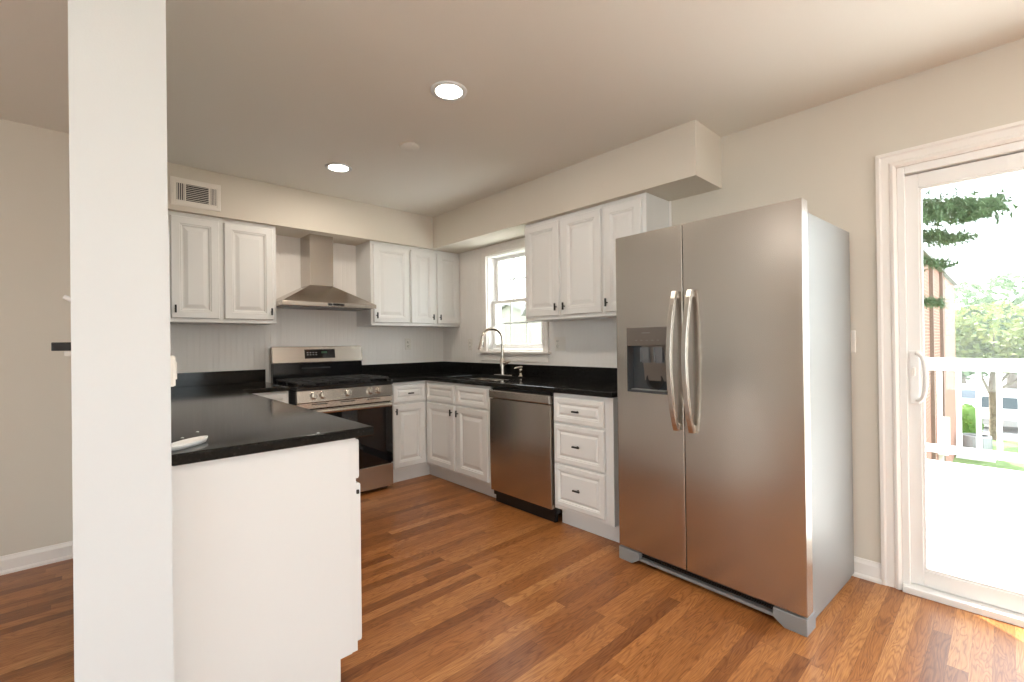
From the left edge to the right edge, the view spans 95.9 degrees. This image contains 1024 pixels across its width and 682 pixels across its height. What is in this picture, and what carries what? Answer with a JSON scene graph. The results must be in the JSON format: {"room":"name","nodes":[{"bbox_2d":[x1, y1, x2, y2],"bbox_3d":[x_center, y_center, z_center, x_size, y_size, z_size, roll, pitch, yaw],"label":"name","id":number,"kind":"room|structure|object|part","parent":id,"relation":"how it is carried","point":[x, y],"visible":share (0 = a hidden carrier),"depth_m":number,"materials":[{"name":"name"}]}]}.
{"room":"kitchen","nodes":[
{"label":"kitchen","id":0,"kind":"room"},
{"bbox_2d":[0,119,72,555],"bbox_3d":[-3.978,0.037,1.462,3.789,2.460,0.144,-1,0,-43],"label":"wall","id":1,"kind":"structure","parent":0,"point":[36,491],"depth_m":2.58,"materials":[{"name":"beige paint"}]},
{"bbox_2d":[0,541,72,575],"bbox_3d":[-3.906,1.219,1.397,3.789,0.095,0.024,-1,0,-43],"label":"baseboard","id":2,"kind":"structure","parent":1,"relation":"attached to","point":[28,559],"depth_m":2.57,"materials":[{"name":"white paint"}]},
{"bbox_2d":[51,342,70,355],"bbox_3d":[-1.495,0.028,1.537,0.054,0.047,0.040,-1,0,-43],"label":"wall bracket","id":3,"kind":"object","parent":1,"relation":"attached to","point":[55,346],"visible":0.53,"depth_m":1.52,"materials":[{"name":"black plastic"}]},
{"bbox_2d":[63,295,70,301],"bbox_3d":[-1.486,-0.138,1.548,0.030,0.040,0.024,-1,0,-43],"label":"wall hook","id":4,"kind":"object","parent":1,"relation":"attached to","point":[68,298],"visible":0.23,"depth_m":1.54,"materials":[{"name":"white plastic"}]},
{"bbox_2d":[68,0,172,681],"bbox_3d":[-1.903,0.013,2.155,0.192,2.460,2.660,-1,0,-43],"label":"wall","id":5,"kind":"structure","parent":0,"point":[120,381],"depth_m":1.18,"materials":[{"name":"white paint"}]},
{"bbox_2d":[168,231,173,681],"bbox_3d":[-1.819,0.480,2.212,0.002,1.525,2.640,-1,0,-43],"label":"trim","id":6,"kind":"structure","parent":5,"relation":"attached to","point":[168,231],"depth_m":1.25,"materials":[{"name":"white paint"}]},
{"bbox_2d":[170,355,176,386],"bbox_3d":[-0.954,0.083,1.295,0.020,0.085,0.072,-1,0,-43],"label":"light switch","id":7,"kind":"object","parent":5,"relation":"attached to","point":[173,363],"visible":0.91,"depth_m":1.27,"materials":[{"name":"white plastic"}]},
{"bbox_2d":[0,0,1023,216],"bbox_3d":[-0.879,-1.295,0.230,7.060,0.120,7.300,-1,0,-43],"label":"ceiling","id":8,"kind":"structure","parent":0,"point":[277,92],"depth_m":2.13,"materials":[{"name":"white paint"}]},
{"bbox_2d":[167,162,432,249],"bbox_3d":[-1.766,-1.056,3.877,2.372,0.315,0.350,-1,0,-43],"label":"soffit","id":9,"kind":"structure","parent":8,"relation":"attached to","point":[297,213],"depth_m":3.75,"materials":[{"name":"beige paint"}]},
{"bbox_2d":[170,176,220,211],"bbox_3d":[-2.201,-1.024,3.221,0.295,0.192,0.016,-1,0,-43],"label":"air vent","id":10,"kind":"object","parent":9,"relation":"attached to","point":[183,192],"visible":1,"depth_m":3.22,"materials":[{"name":"white plastic"}]},
{"bbox_2d":[325,163,351,172],"bbox_3d":[-1.221,-1.218,3.252,0.180,0.008,0.180,-1,0,-43],"label":"recessed light","id":11,"kind":"object","parent":8,"relation":"in","point":[334,167],"visible":1,"depth_m":3.24,"materials":[{"name":"white paint"}]},
{"bbox_2d":[399,142,418,151],"bbox_3d":[-0.647,-1.223,2.913,0.124,0.014,0.124,-1,0,-43],"label":"cover plate","id":12,"kind":"object","parent":8,"relation":"attached to","point":[406,146],"visible":1,"depth_m":2.89,"materials":[{"name":"white paint"}]},
{"bbox_2d":[430,81,466,100],"bbox_3d":[-0.312,-1.232,2.283,0.180,0.008,0.180,-1,0,-43],"label":"recessed light","id":13,"kind":"object","parent":8,"relation":"in","point":[451,90],"visible":1,"depth_m":2.27,"materials":[{"name":"white paint"}]},
{"bbox_2d":[431,120,721,253],"bbox_3d":[0.137,-1.080,3.830,0.348,0.315,3.013,-1,0,-43],"label":"soffit","id":14,"kind":"structure","parent":8,"relation":"attached to","point":[681,161],"depth_m":3.12,"materials":[{"name":"beige paint"}]},
{"bbox_2d":[0,474,1023,681],"bbox_3d":[-0.898,1.285,0.174,6.920,0.120,7.300,-1,0,-43],"label":"floor","id":15,"kind":"structure","parent":0,"point":[459,583],"depth_m":2.00,"materials":[{"name":"brown wood"}]},
{"bbox_2d":[172,438,361,681],"bbox_3d":[-1.058,0.792,1.838,0.594,0.879,0.934,-1,0,-43],"label":"base cabinet","id":16,"kind":"object","parent":15,"relation":"on","point":[266,546],"visible":0.72,"depth_m":1.47,"materials":[{"name":"white paint"}]},
{"bbox_2d":[171,369,373,465],"bbox_3d":[-1.493,0.291,2.548,0.932,0.135,2.618,-1,0,-43],"label":"countertop","id":17,"kind":"structure","parent":16,"relation":"on","point":[223,406],"depth_m":1.84,"materials":[{"name":"black stone"}]},
{"bbox_2d":[171,435,207,450],"bbox_3d":[-0.978,0.308,1.393,0.052,0.015,0.156,-1,0,3],"label":"tray","id":18,"kind":"object","parent":17,"relation":"on","point":[186,443],"visible":0.91,"depth_m":1.39,"materials":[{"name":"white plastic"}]},
{"bbox_3d":[-0.716,0.432,1.847,0.020,0.141,0.440,-1,0,-43],"label":"drawer","id":19,"kind":"part","parent":16,"relation":"part of","materials":[{"name":"white paint"}]},
{"bbox_3d":[-0.709,0.804,1.843,0.020,0.568,0.448,-1,0,-43],"label":"door","id":20,"kind":"part","parent":16,"relation":"part of","materials":[{"name":"white paint"}]},
{"bbox_2d":[253,391,288,403],"bbox_3d":[-1.960,0.808,3.452,0.384,0.879,0.645,-1,0,-43],"label":"base cabinet","id":21,"kind":"object","parent":15,"relation":"on","point":[282,396],"visible":0.08,"depth_m":3.32,"materials":[{"name":"white paint"}]},
{"bbox_3d":[-1.757,0.449,3.258,0.320,0.141,0.020,-1,0,-43],"label":"drawer","id":22,"kind":"part","parent":21,"relation":"part of","materials":[{"name":"white paint"}]},
{"bbox_2d":[270,346,392,492],"bbox_3d":[-1.479,0.643,3.838,0.776,1.200,0.692,-1,0,-43],"label":"gas range","id":23,"kind":"object","parent":15,"relation":"on","point":[330,380],"visible":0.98,"depth_m":3.80,"materials":[{"name":"silver metal"}]},
{"bbox_3d":[-1.470,0.406,3.436,0.057,0.057,0.043,-1,-9,-43],"label":"knob","id":24,"kind":"part","parent":23,"relation":"part of","materials":[{"name":"silver metal"}]},
{"bbox_3d":[-1.420,0.406,3.482,0.057,0.057,0.043,-1,-9,-43],"label":"knob","id":25,"kind":"part","parent":23,"relation":"part of","materials":[{"name":"silver metal"}]},
{"bbox_2d":[279,379,392,390],"bbox_3d":[-1.493,0.354,3.850,0.776,0.029,0.602,-1,0,-43],"label":"cooktop","id":26,"kind":"object","parent":23,"relation":"in","point":[359,384],"depth_m":3.66,"materials":[{"name":"black metal"}]},
{"bbox_3d":[-1.300,0.412,3.644,0.770,0.091,0.046,-1,0,-43],"label":"control panel","id":27,"kind":"part","parent":23,"relation":"part of","materials":[{"name":"metal"}]},
{"bbox_3d":[-1.278,0.405,3.614,0.057,0.057,0.043,-1,-9,-43],"label":"knob","id":28,"kind":"part","parent":23,"relation":"part of","materials":[{"name":"silver metal"}]},
{"bbox_3d":[-1.294,0.765,3.641,0.764,0.506,0.040,-1,0,-43],"label":"oven door","id":29,"kind":"part","parent":23,"relation":"part of","materials":[{"name":"metal"}]},
{"bbox_3d":[-1.265,0.527,3.607,0.696,0.031,0.060,-1,0,-43],"label":"oven handle","id":30,"kind":"part","parent":23,"relation":"part of","materials":[{"name":"silver metal"}]},
{"bbox_3d":[-1.279,0.778,3.625,0.752,0.476,0.006,-1,0,-43],"label":"door glass","id":31,"kind":"part","parent":23,"relation":"part of","materials":[{"name":"black glass"}]},
{"bbox_3d":[-1.137,0.403,3.745,0.057,0.057,0.043,-1,-9,-43],"label":"knob","id":32,"kind":"part","parent":23,"relation":"part of","materials":[{"name":"silver metal"}]},
{"bbox_3d":[-1.290,1.119,3.641,0.764,0.187,0.037,-1,0,-43],"label":"storage drawer","id":33,"kind":"part","parent":23,"relation":"part of","materials":[{"name":"metal"}]},
{"bbox_3d":[-1.086,0.403,3.793,0.057,0.057,0.043,-1,-9,-43],"label":"knob","id":34,"kind":"part","parent":23,"relation":"part of","materials":[{"name":"silver metal"}]},
{"bbox_2d":[392,380,429,482],"bbox_3d":[-1.061,0.800,4.290,0.425,0.879,0.645,-1,0,-43],"label":"base cabinet","id":35,"kind":"object","parent":15,"relation":"on","point":[408,398],"visible":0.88,"depth_m":4.06,"materials":[{"name":"white paint"}]},
{"bbox_3d":[-0.902,0.455,4.054,0.318,0.153,0.020,-1,0,-43],"label":"drawer","id":36,"kind":"part","parent":35,"relation":"part of","materials":[{"name":"white paint"}]},
{"bbox_3d":[-0.897,0.822,4.053,0.318,0.546,0.020,-1,0,-43],"label":"door","id":37,"kind":"part","parent":35,"relation":"part of","materials":[{"name":"white paint"}]},
{"bbox_2d":[426,378,495,497],"bbox_3d":[-0.290,0.790,4.073,0.645,0.879,0.964,-1,0,-43],"label":"base cabinet","id":38,"kind":"object","parent":15,"relation":"on","point":[458,415],"visible":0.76,"depth_m":3.80,"materials":[{"name":"white paint"}]},
{"bbox_3d":[-0.624,0.452,4.010,0.020,0.153,0.416,-1,0,-43],"label":"false drawer","id":39,"kind":"part","parent":38,"relation":"part of","materials":[{"name":"white paint"}]},
{"bbox_3d":[-0.619,0.818,4.009,0.020,0.546,0.416,-1,0,-43],"label":"door","id":40,"kind":"part","parent":38,"relation":"part of","materials":[{"name":"white paint"}]},
{"bbox_3d":[-0.321,0.447,3.685,0.020,0.153,0.396,-1,0,-43],"label":"false drawer","id":41,"kind":"part","parent":38,"relation":"part of","materials":[{"name":"white paint"}]},
{"bbox_3d":[-0.315,0.813,3.683,0.020,0.546,0.392,-1,0,-43],"label":"door","id":42,"kind":"part","parent":38,"relation":"part of","materials":[{"name":"white paint"}]},
{"bbox_2d":[489,387,561,522],"bbox_3d":[0.255,0.784,3.472,0.592,0.872,0.624,-1,0,-43],"label":"dishwasher","id":43,"kind":"object","parent":15,"relation":"on","point":[522,461],"visible":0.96,"depth_m":3.24,"materials":[{"name":"silver metal"}]},
{"bbox_3d":[0.094,1.172,3.326,0.032,0.100,0.606,-1,0,-43],"label":"kick plate","id":44,"kind":"part","parent":43,"relation":"part of","materials":[{"name":"black plastic"}]},
{"bbox_2d":[554,393,619,542],"bbox_3d":[0.641,0.775,3.074,0.645,0.879,0.468,-1,0,-43],"label":"base cabinet","id":45,"kind":"object","parent":15,"relation":"on","point":[585,427],"visible":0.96,"depth_m":2.85,"materials":[{"name":"white paint"}]},
{"bbox_2d":[362,361,616,397],"bbox_3d":[-0.204,0.279,3.747,0.958,0.135,2.620,-1,0,-43],"label":"countertop","id":46,"kind":"structure","parent":45,"relation":"on","point":[575,380],"depth_m":3.89,"materials":[{"name":"black stone"}]},
{"bbox_2d":[474,378,503,380],"bbox_3d":[-0.205,0.438,3.998,0.407,0.180,0.671,-1,0,-43],"label":"sink","id":47,"kind":"object","parent":46,"relation":"in","point":[474,378],"visible":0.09,"depth_m":4.29,"materials":[{"name":"silver metal"}]},
{"bbox_2d":[478,327,512,375],"bbox_3d":[-0.157,0.094,4.156,0.253,0.439,0.252,-1,0,-43],"label":"kitchen faucet","id":48,"kind":"object","parent":46,"relation":"on","point":[503,362],"visible":1,"depth_m":4.20,"materials":[{"name":"silver metal"}]},
{"bbox_3d":[-0.179,0.024,4.186,0.225,0.299,0.029,-1,0,-22],"label":"spout","id":49,"kind":"part","parent":48,"relation":"part of","materials":[{"name":"silver metal"}]},
{"bbox_2d":[514,366,523,376],"bbox_3d":[0.062,0.265,4.036,0.084,0.092,0.048,-1,0,-26],"label":"soap dispenser","id":50,"kind":"object","parent":46,"relation":"on","point":[520,368],"visible":1,"depth_m":4.03,"materials":[{"name":"silver metal"}]},
{"bbox_3d":[0.417,0.663,2.895,0.020,0.248,0.398,-1,0,-43],"label":"drawer","id":51,"kind":"part","parent":45,"relation":"part of","materials":[{"name":"white paint"}]},
{"bbox_3d":[0.414,0.443,2.896,0.020,0.160,0.398,-1,0,-43],"label":"drawer","id":52,"kind":"part","parent":45,"relation":"part of","materials":[{"name":"white paint"}]},
{"bbox_3d":[0.421,0.937,2.894,0.020,0.268,0.398,-1,0,-43],"label":"drawer","id":53,"kind":"part","parent":45,"relation":"part of","materials":[{"name":"white paint"}]},
{"bbox_2d":[616,198,853,636],"bbox_3d":[1.126,0.312,2.433,0.760,1.788,0.931,-1,0,-40],"label":"refrigerator","id":54,"kind":"object","parent":15,"relation":"on","point":[734,391],"visible":1,"depth_m":2.13,"materials":[{"name":"silver metal"}]},
{"bbox_3d":[0.730,-0.023,2.459,0.051,0.097,0.246,-1,0,-40],"label":"control panel","id":55,"kind":"part","parent":54,"relation":"part of","materials":[{"name":"grey metal"}]},
{"bbox_3d":[0.745,0.278,2.459,0.069,1.710,0.401,-1,0,-40],"label":"freezer door","id":56,"kind":"part","parent":54,"relation":"part of","materials":[{"name":"metal"}]},
{"bbox_3d":[0.763,0.118,2.433,0.040,0.185,0.157,-1,0,-40],"label":"chute plate","id":57,"kind":"part","parent":54,"relation":"part of","materials":[{"name":"grey"}]},
{"bbox_3d":[0.797,0.099,2.289,0.080,0.693,0.035,-1,0,-28],"label":"handle","id":58,"kind":"part","parent":54,"relation":"part of","materials":[{"name":"silver metal"}]},
{"bbox_3d":[0.850,0.098,2.226,0.080,0.693,0.035,-1,0,-28],"label":"handle","id":59,"kind":"part","parent":54,"relation":"part of","materials":[{"name":"silver metal"}]},
{"bbox_3d":[1.046,0.274,2.101,0.069,1.710,0.525,-1,0,-40],"label":"fridge door","id":60,"kind":"part","parent":54,"relation":"part of","materials":[{"name":"metal"}]},
{"bbox_2d":[490,38,1023,562],"bbox_3d":[1.660,-0.030,2.578,0.160,2.460,6.900,-1,0,-43],"label":"wall","id":61,"kind":"structure","parent":0,"point":[823,155],"depth_m":2.34,"materials":[{"name":"beige paint"}]},
{"bbox_2d":[362,361,616,381],"bbox_3d":[-0.204,0.262,3.747,0.958,0.102,2.620,-1,0,-43],"label":"backsplash","id":62,"kind":"structure","parent":61,"relation":"attached to","point":[549,371],"depth_m":4.34,"materials":[{"name":"black stone"}]},
{"bbox_2d":[476,240,550,361],"bbox_3d":[0.043,-0.351,4.266,0.220,1.072,0.951,-1,0,-43],"label":"window","id":63,"kind":"structure","parent":61,"relation":"in","point":[491,259],"depth_m":4.43,"materials":[{"name":"white paint"}]},
{"bbox_3d":[0.090,-0.584,4.285,0.028,0.454,0.713,-1,0,-43],"label":"sash","id":64,"kind":"part","parent":63,"relation":"part of","materials":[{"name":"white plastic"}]},
{"bbox_3d":[0.009,0.104,4.227,0.110,0.020,0.951,-1,0,-43],"label":"sill","id":65,"kind":"part","parent":63,"relation":"part of","materials":[{"name":"white paint"}]},
{"bbox_3d":[0.066,-0.161,4.256,0.028,0.464,0.713,-1,0,-43],"label":"sash","id":66,"kind":"part","parent":63,"relation":"part of","materials":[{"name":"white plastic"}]},
{"bbox_2d":[443,201,671,367],"bbox_3d":[0.157,-0.299,4.065,0.009,1.245,2.680,-1,0,-43],"label":"panelling","id":67,"kind":"object","parent":61,"relation":"attached to","point":[588,343],"visible":0.27,"depth_m":4.20,"materials":[{"name":"white paint"}]},
{"bbox_2d":[468,338,472,349],"bbox_3d":[-0.425,0.033,4.680,0.008,0.115,0.070,-1,0,-43],"label":"electrical outlet","id":68,"kind":"object","parent":67,"relation":"attached to","point":[470,345],"visible":1,"depth_m":4.67,"materials":[{"name":"white plastic"}]},
{"bbox_2d":[554,337,565,350],"bbox_3d":[0.393,0.024,3.802,0.008,0.115,0.116,-1,0,-43],"label":"light switch","id":69,"kind":"object","parent":67,"relation":"attached to","point":[559,341],"visible":1,"depth_m":3.80,"materials":[{"name":"white plastic"}]},
{"bbox_2d":[525,204,615,321],"bbox_3d":[0.454,-0.544,3.489,0.336,0.763,0.756,-1,0,-43],"label":"upper cabinet","id":70,"kind":"object","parent":61,"relation":"attached to","point":[564,254],"visible":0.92,"depth_m":3.35,"materials":[{"name":"white paint"}]},
{"bbox_3d":[0.229,-0.541,3.540,0.020,0.705,0.352,-1,0,-43],"label":"door","id":71,"kind":"part","parent":70,"relation":"part of","materials":[{"name":"white paint"}]},
{"bbox_3d":[0.472,-0.169,3.500,0.300,0.012,0.756,-1,0,-43],"label":"rail","id":72,"kind":"part","parent":70,"relation":"part of","materials":[{"name":"white paint"}]},
{"bbox_3d":[0.489,-0.545,3.260,0.020,0.705,0.344,-1,0,-43],"label":"door","id":73,"kind":"part","parent":70,"relation":"part of","materials":[{"name":"white paint"}]},
{"bbox_2d":[603,192,668,316],"bbox_3d":[0.822,-0.550,3.094,0.336,0.763,0.326,-1,0,-43],"label":"upper cabinet","id":74,"kind":"object","parent":61,"relation":"attached to","point":[644,212],"visible":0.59,"depth_m":3.03,"materials":[{"name":"white paint"}]},
{"bbox_3d":[0.840,-0.175,3.105,0.300,0.012,0.326,-1,0,-43],"label":"rail","id":75,"kind":"part","parent":74,"relation":"part of","materials":[{"name":"white paint"}]},
{"bbox_3d":[0.722,-0.548,3.011,0.020,0.705,0.284,-1,0,-43],"label":"door","id":76,"kind":"part","parent":74,"relation":"part of","materials":[{"name":"white paint"}]},
{"bbox_2d":[851,330,855,352],"bbox_3d":[1.729,0.004,2.382,0.008,0.115,0.070,-1,0,-43],"label":"light switch","id":77,"kind":"object","parent":61,"relation":"attached to","point":[853,332],"visible":0.17,"depth_m":2.36,"materials":[{"name":"white plastic"}]},
{"bbox_2d":[852,556,881,583],"bbox_3d":[1.767,1.151,2.341,0.024,0.095,0.168,-1,0,-43],"label":"baseboard","id":78,"kind":"structure","parent":61,"relation":"attached to","point":[865,569],"depth_m":2.32,"materials":[{"name":"white paint"}]},
{"bbox_2d":[875,120,1023,627],"bbox_3d":[2.545,0.132,1.605,0.215,2.113,1.990,-1,0,-43],"label":"door","id":79,"kind":"structure","parent":61,"relation":"in","point":[902,175],"depth_m":2.21,"materials":[{"name":"white paint"}]},
{"bbox_3d":[1.922,0.173,2.205,0.008,0.255,0.038,-1,0,-43],"label":"handle","id":80,"kind":"part","parent":79,"relation":"part of","materials":[{"name":"white plastic"}]},
{"bbox_3d":[-1.811,0.018,4.168,3.071,2.460,0.160,-1,0,-43],"label":"wall","id":81,"kind":"structure","parent":0,"visible":0},
{"bbox_2d":[171,369,265,387],"bbox_3d":[-2.379,0.288,3.498,0.932,0.102,0.020,-1,0,-43],"label":"backsplash","id":82,"kind":"structure","parent":81,"relation":"attached to","point":[240,376],"depth_m":3.59,"materials":[{"name":"black stone"}]},
{"bbox_2d":[168,210,276,324],"bbox_3d":[-2.271,-0.511,3.387,0.933,0.763,0.346,-1,0,-43],"label":"upper cabinet","id":83,"kind":"object","parent":81,"relation":"attached to","point":[223,271],"visible":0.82,"depth_m":3.36,"materials":[{"name":"white paint"}]},
{"bbox_3d":[-2.224,-0.511,3.246,0.284,0.705,0.020,-1,0,-43],"label":"door","id":84,"kind":"part","parent":83,"relation":"part of","materials":[{"name":"white paint"}]},
{"bbox_3d":[-2.279,-0.135,3.399,0.933,0.012,0.310,-1,0,-43],"label":"rail","id":85,"kind":"part","parent":83,"relation":"part of","materials":[{"name":"white paint"}]},
{"bbox_3d":[-1.977,-0.513,3.477,0.328,0.705,0.020,-1,0,-43],"label":"door","id":86,"kind":"part","parent":83,"relation":"part of","materials":[{"name":"white paint"}]},
{"bbox_2d":[170,235,442,382],"bbox_3d":[-1.746,-0.275,4.117,2.718,1.245,0.009,-1,0,-43],"label":"panelling","id":87,"kind":"object","parent":81,"relation":"attached to","point":[195,347],"visible":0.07,"depth_m":3.99,"materials":[{"name":"white paint"}]},
{"bbox_2d":[405,338,410,349],"bbox_3d":[-1.065,0.031,4.736,0.070,0.115,0.008,-1,0,-43],"label":"electrical outlet","id":88,"kind":"object","parent":87,"relation":"attached to","point":[407,340],"visible":1,"depth_m":4.73,"materials":[{"name":"white plastic"}]},
{"bbox_2d":[276,234,375,310],"bbox_3d":[-1.619,-0.587,3.937,0.774,0.624,0.432,-1,0,-43],"label":"range hood","id":89,"kind":"object","parent":81,"relation":"attached to","point":[317,291],"visible":0.94,"depth_m":3.90,"materials":[{"name":"metal"}]},
{"bbox_2d":[356,241,410,326],"bbox_3d":[-1.211,-0.521,4.375,0.398,0.763,0.346,-1,0,-43],"label":"upper cabinet","id":90,"kind":"object","parent":81,"relation":"attached to","point":[382,269],"visible":1,"depth_m":4.26,"materials":[{"name":"white paint"}]},
{"bbox_3d":[-1.219,-0.145,4.387,0.398,0.012,0.310,-1,0,-43],"label":"rail","id":91,"kind":"part","parent":90,"relation":"part of","materials":[{"name":"white paint"}]},
{"bbox_3d":[-1.115,-0.522,4.280,0.362,0.705,0.020,-1,0,-43],"label":"door","id":92,"kind":"part","parent":90,"relation":"part of","materials":[{"name":"white paint"}]},
{"bbox_2d":[404,247,459,327],"bbox_3d":[-0.852,-0.525,4.709,0.585,0.763,0.346,-1,0,-43],"label":"upper cabinet","id":93,"kind":"object","parent":81,"relation":"attached to","point":[433,274],"visible":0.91,"depth_m":4.58,"materials":[{"name":"white paint"}]},
{"bbox_3d":[-0.872,-0.524,4.507,0.258,0.705,0.020,-1,0,-43],"label":"door","id":94,"kind":"part","parent":93,"relation":"part of","materials":[{"name":"white paint"}]},
{"bbox_3d":[-0.860,-0.149,4.721,0.585,0.012,0.310,-1,0,-43],"label":"rail","id":95,"kind":"part","parent":93,"relation":"part of","materials":[{"name":"white paint"}]},
{"bbox_3d":[-0.650,-0.526,4.713,0.272,0.705,0.020,-1,0,-43],"label":"door","id":96,"kind":"part","parent":93,"relation":"part of","materials":[{"name":"white paint"}]},
{"label":"outside","id":97,"kind":"structure","parent":0,"visible":0},
{"bbox_2d":[926,459,1023,591],"bbox_3d":[4.063,1.381,2.746,3.554,0.240,9.100,-1,0,-43],"label":"deck","id":98,"kind":"object","parent":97,"point":[975,514],"depth_m":3.25,"materials":[{"name":"white wood"}]},
{"bbox_2d":[925,358,1023,462],"bbox_3d":[5.249,0.792,3.928,0.116,1.315,9.000,-1,0,-43],"label":"deck railing","id":99,"kind":"object","parent":98,"relation":"on","point":[958,365],"visible":0.17,"depth_m":4.57,"materials":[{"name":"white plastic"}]},
{"bbox_3d":[5.242,0.227,3.930,0.090,0.125,9.000,-1,0,-43],"label":"rail","id":100,"kind":"part","parent":99,"relation":"part of","materials":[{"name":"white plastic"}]},
{"bbox_3d":[5.253,1.105,3.927,0.044,0.080,9.000,-1,0,-43],"label":"rail","id":101,"kind":"part","parent":99,"relation":"part of","materials":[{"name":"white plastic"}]},
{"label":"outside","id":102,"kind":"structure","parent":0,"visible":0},
{"bbox_2d":[1003,437,1018,440],"bbox_3d":[12.900,3.916,24.544,0.700,0.120,70.000,-1,0,-43],"label":"sidewalk","id":103,"kind":"structure","parent":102,"point":[1004,438],"depth_m":17.78,"materials":[{"name":"grey concrete"}]},
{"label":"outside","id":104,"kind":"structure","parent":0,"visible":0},
{"bbox_2d":[953,440,1023,471],"bbox_3d":[4.488,4.057,16.704,22.900,0.200,70.000,-1,0,-43],"label":"lawn","id":105,"kind":"structure","parent":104,"point":[1008,445],"depth_m":14.57,"materials":[{"name":"green plant"}]},
{"bbox_2d":[501,303,532,343],"bbox_3d":[2.118,1.147,21.783,6.400,5.710,6.500,-1,0,-43],"label":"house","id":106,"kind":"structure","parent":105,"relation":"on","point":[519,331],"depth_m":19.43,"materials":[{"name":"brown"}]},
{"bbox_2d":[501,303,541,343],"bbox_3d":[3.625,0.556,14.293,7.400,6.810,4.875,-1,0,-43],"label":"house","id":107,"kind":"structure","parent":105,"relation":"on","point":[537,332],"depth_m":12.37,"materials":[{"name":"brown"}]},
{"bbox_2d":[923,246,958,461],"bbox_3d":[10.168,0.428,13.820,10.630,6.900,4.300,-1,0,-43],"label":"brick building","id":108,"kind":"structure","parent":105,"relation":"on","point":[939,327],"depth_m":11.95,"materials":[{"name":"brown"}]},
{"bbox_2d":[922,172,1022,311],"bbox_3d":[7.029,-0.349,8.219,3.695,8.503,2.068,-1,0,20],"label":"pine tree","id":109,"kind":"object","parent":105,"relation":"on","point":[968,209],"visible":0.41,"depth_m":8.10,"materials":[{"name":"green plant"}]},
{"bbox_2d":[962,403,984,432],"bbox_3d":[16.997,3.091,17.294,1.005,1.558,1.018,-1,0,-43],"label":"hedge","id":110,"kind":"object","parent":105,"relation":"on","point":[968,412],"visible":0.35,"depth_m":16.98,"materials":[{"name":"green plant"}]},
{"bbox_2d":[956,433,995,462],"bbox_3d":[15.187,3.437,15.118,0.900,0.765,0.900,-1,0,-43],"label":"air conditioner","id":111,"kind":"object","parent":105,"relation":"on","point":[968,439],"visible":0.51,"depth_m":14.88,"materials":[{"name":"grey"}]},
{"bbox_2d":[963,433,988,436],"bbox_3d":[15.182,3.059,15.119,0.620,0.010,0.620,-1,0,-43],"label":"fan grille","id":112,"kind":"object","parent":111,"relation":"attached to","point":[964,434],"depth_m":15.08,"materials":[{"name":"plastic"}]},
{"bbox_2d":[955,300,1023,439],"bbox_3d":[18.908,1.121,17.182,3.166,5.326,4.917,-1,0,-43],"label":"maple tree","id":113,"kind":"object","parent":105,"relation":"on","point":[974,346],"visible":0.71,"depth_m":17.52,"materials":[{"name":"green plant"}]},
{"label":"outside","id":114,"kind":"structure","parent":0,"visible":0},
{"bbox_2d":[966,373,1018,437],"bbox_3d":[26.573,3.869,44.121,46.800,0.190,100.000,-1,0,-43],"label":"parking lot","id":115,"kind":"structure","parent":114,"point":[1007,431],"depth_m":20.10,"materials":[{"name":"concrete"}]},
{"bbox_2d":[961,384,985,407],"bbox_3d":[23.995,3.038,24.510,4.580,1.500,1.836,-1,0,-41],"label":"parked car","id":116,"kind":"object","parent":115,"relation":"on","point":[968,391],"visible":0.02,"depth_m":22.95,"materials":[{"name":"white paint"}]},
{"bbox_2d":[954,281,1019,383],"bbox_3d":[30.625,-0.180,31.556,5.960,7.725,5.627,-1,0,-43],"label":"shade tree","id":117,"kind":"object","parent":115,"relation":"on","point":[964,374],"visible":0.11,"depth_m":30.10,"materials":[{"name":"green plant"}]},
{"bbox_2d":[971,272,1023,387],"bbox_3d":[38.071,-0.838,35.057,5.257,8.875,6.275,-1,0,8],"label":"shade tree","id":118,"kind":"object","parent":115,"relation":"on","point":[1010,284],"visible":0.16,"depth_m":34.98,"materials":[{"name":"green plant"}]},
{"bbox_2d":[981,391,1017,427],"bbox_3d":[22.050,3.010,20.444,4.590,1.580,1.856,-1,0,-39],"label":"parked car","id":119,"kind":"object","parent":115,"relation":"on","point":[1009,398],"visible":0.44,"depth_m":19.10,"materials":[{"name":"white paint"}]}
]}

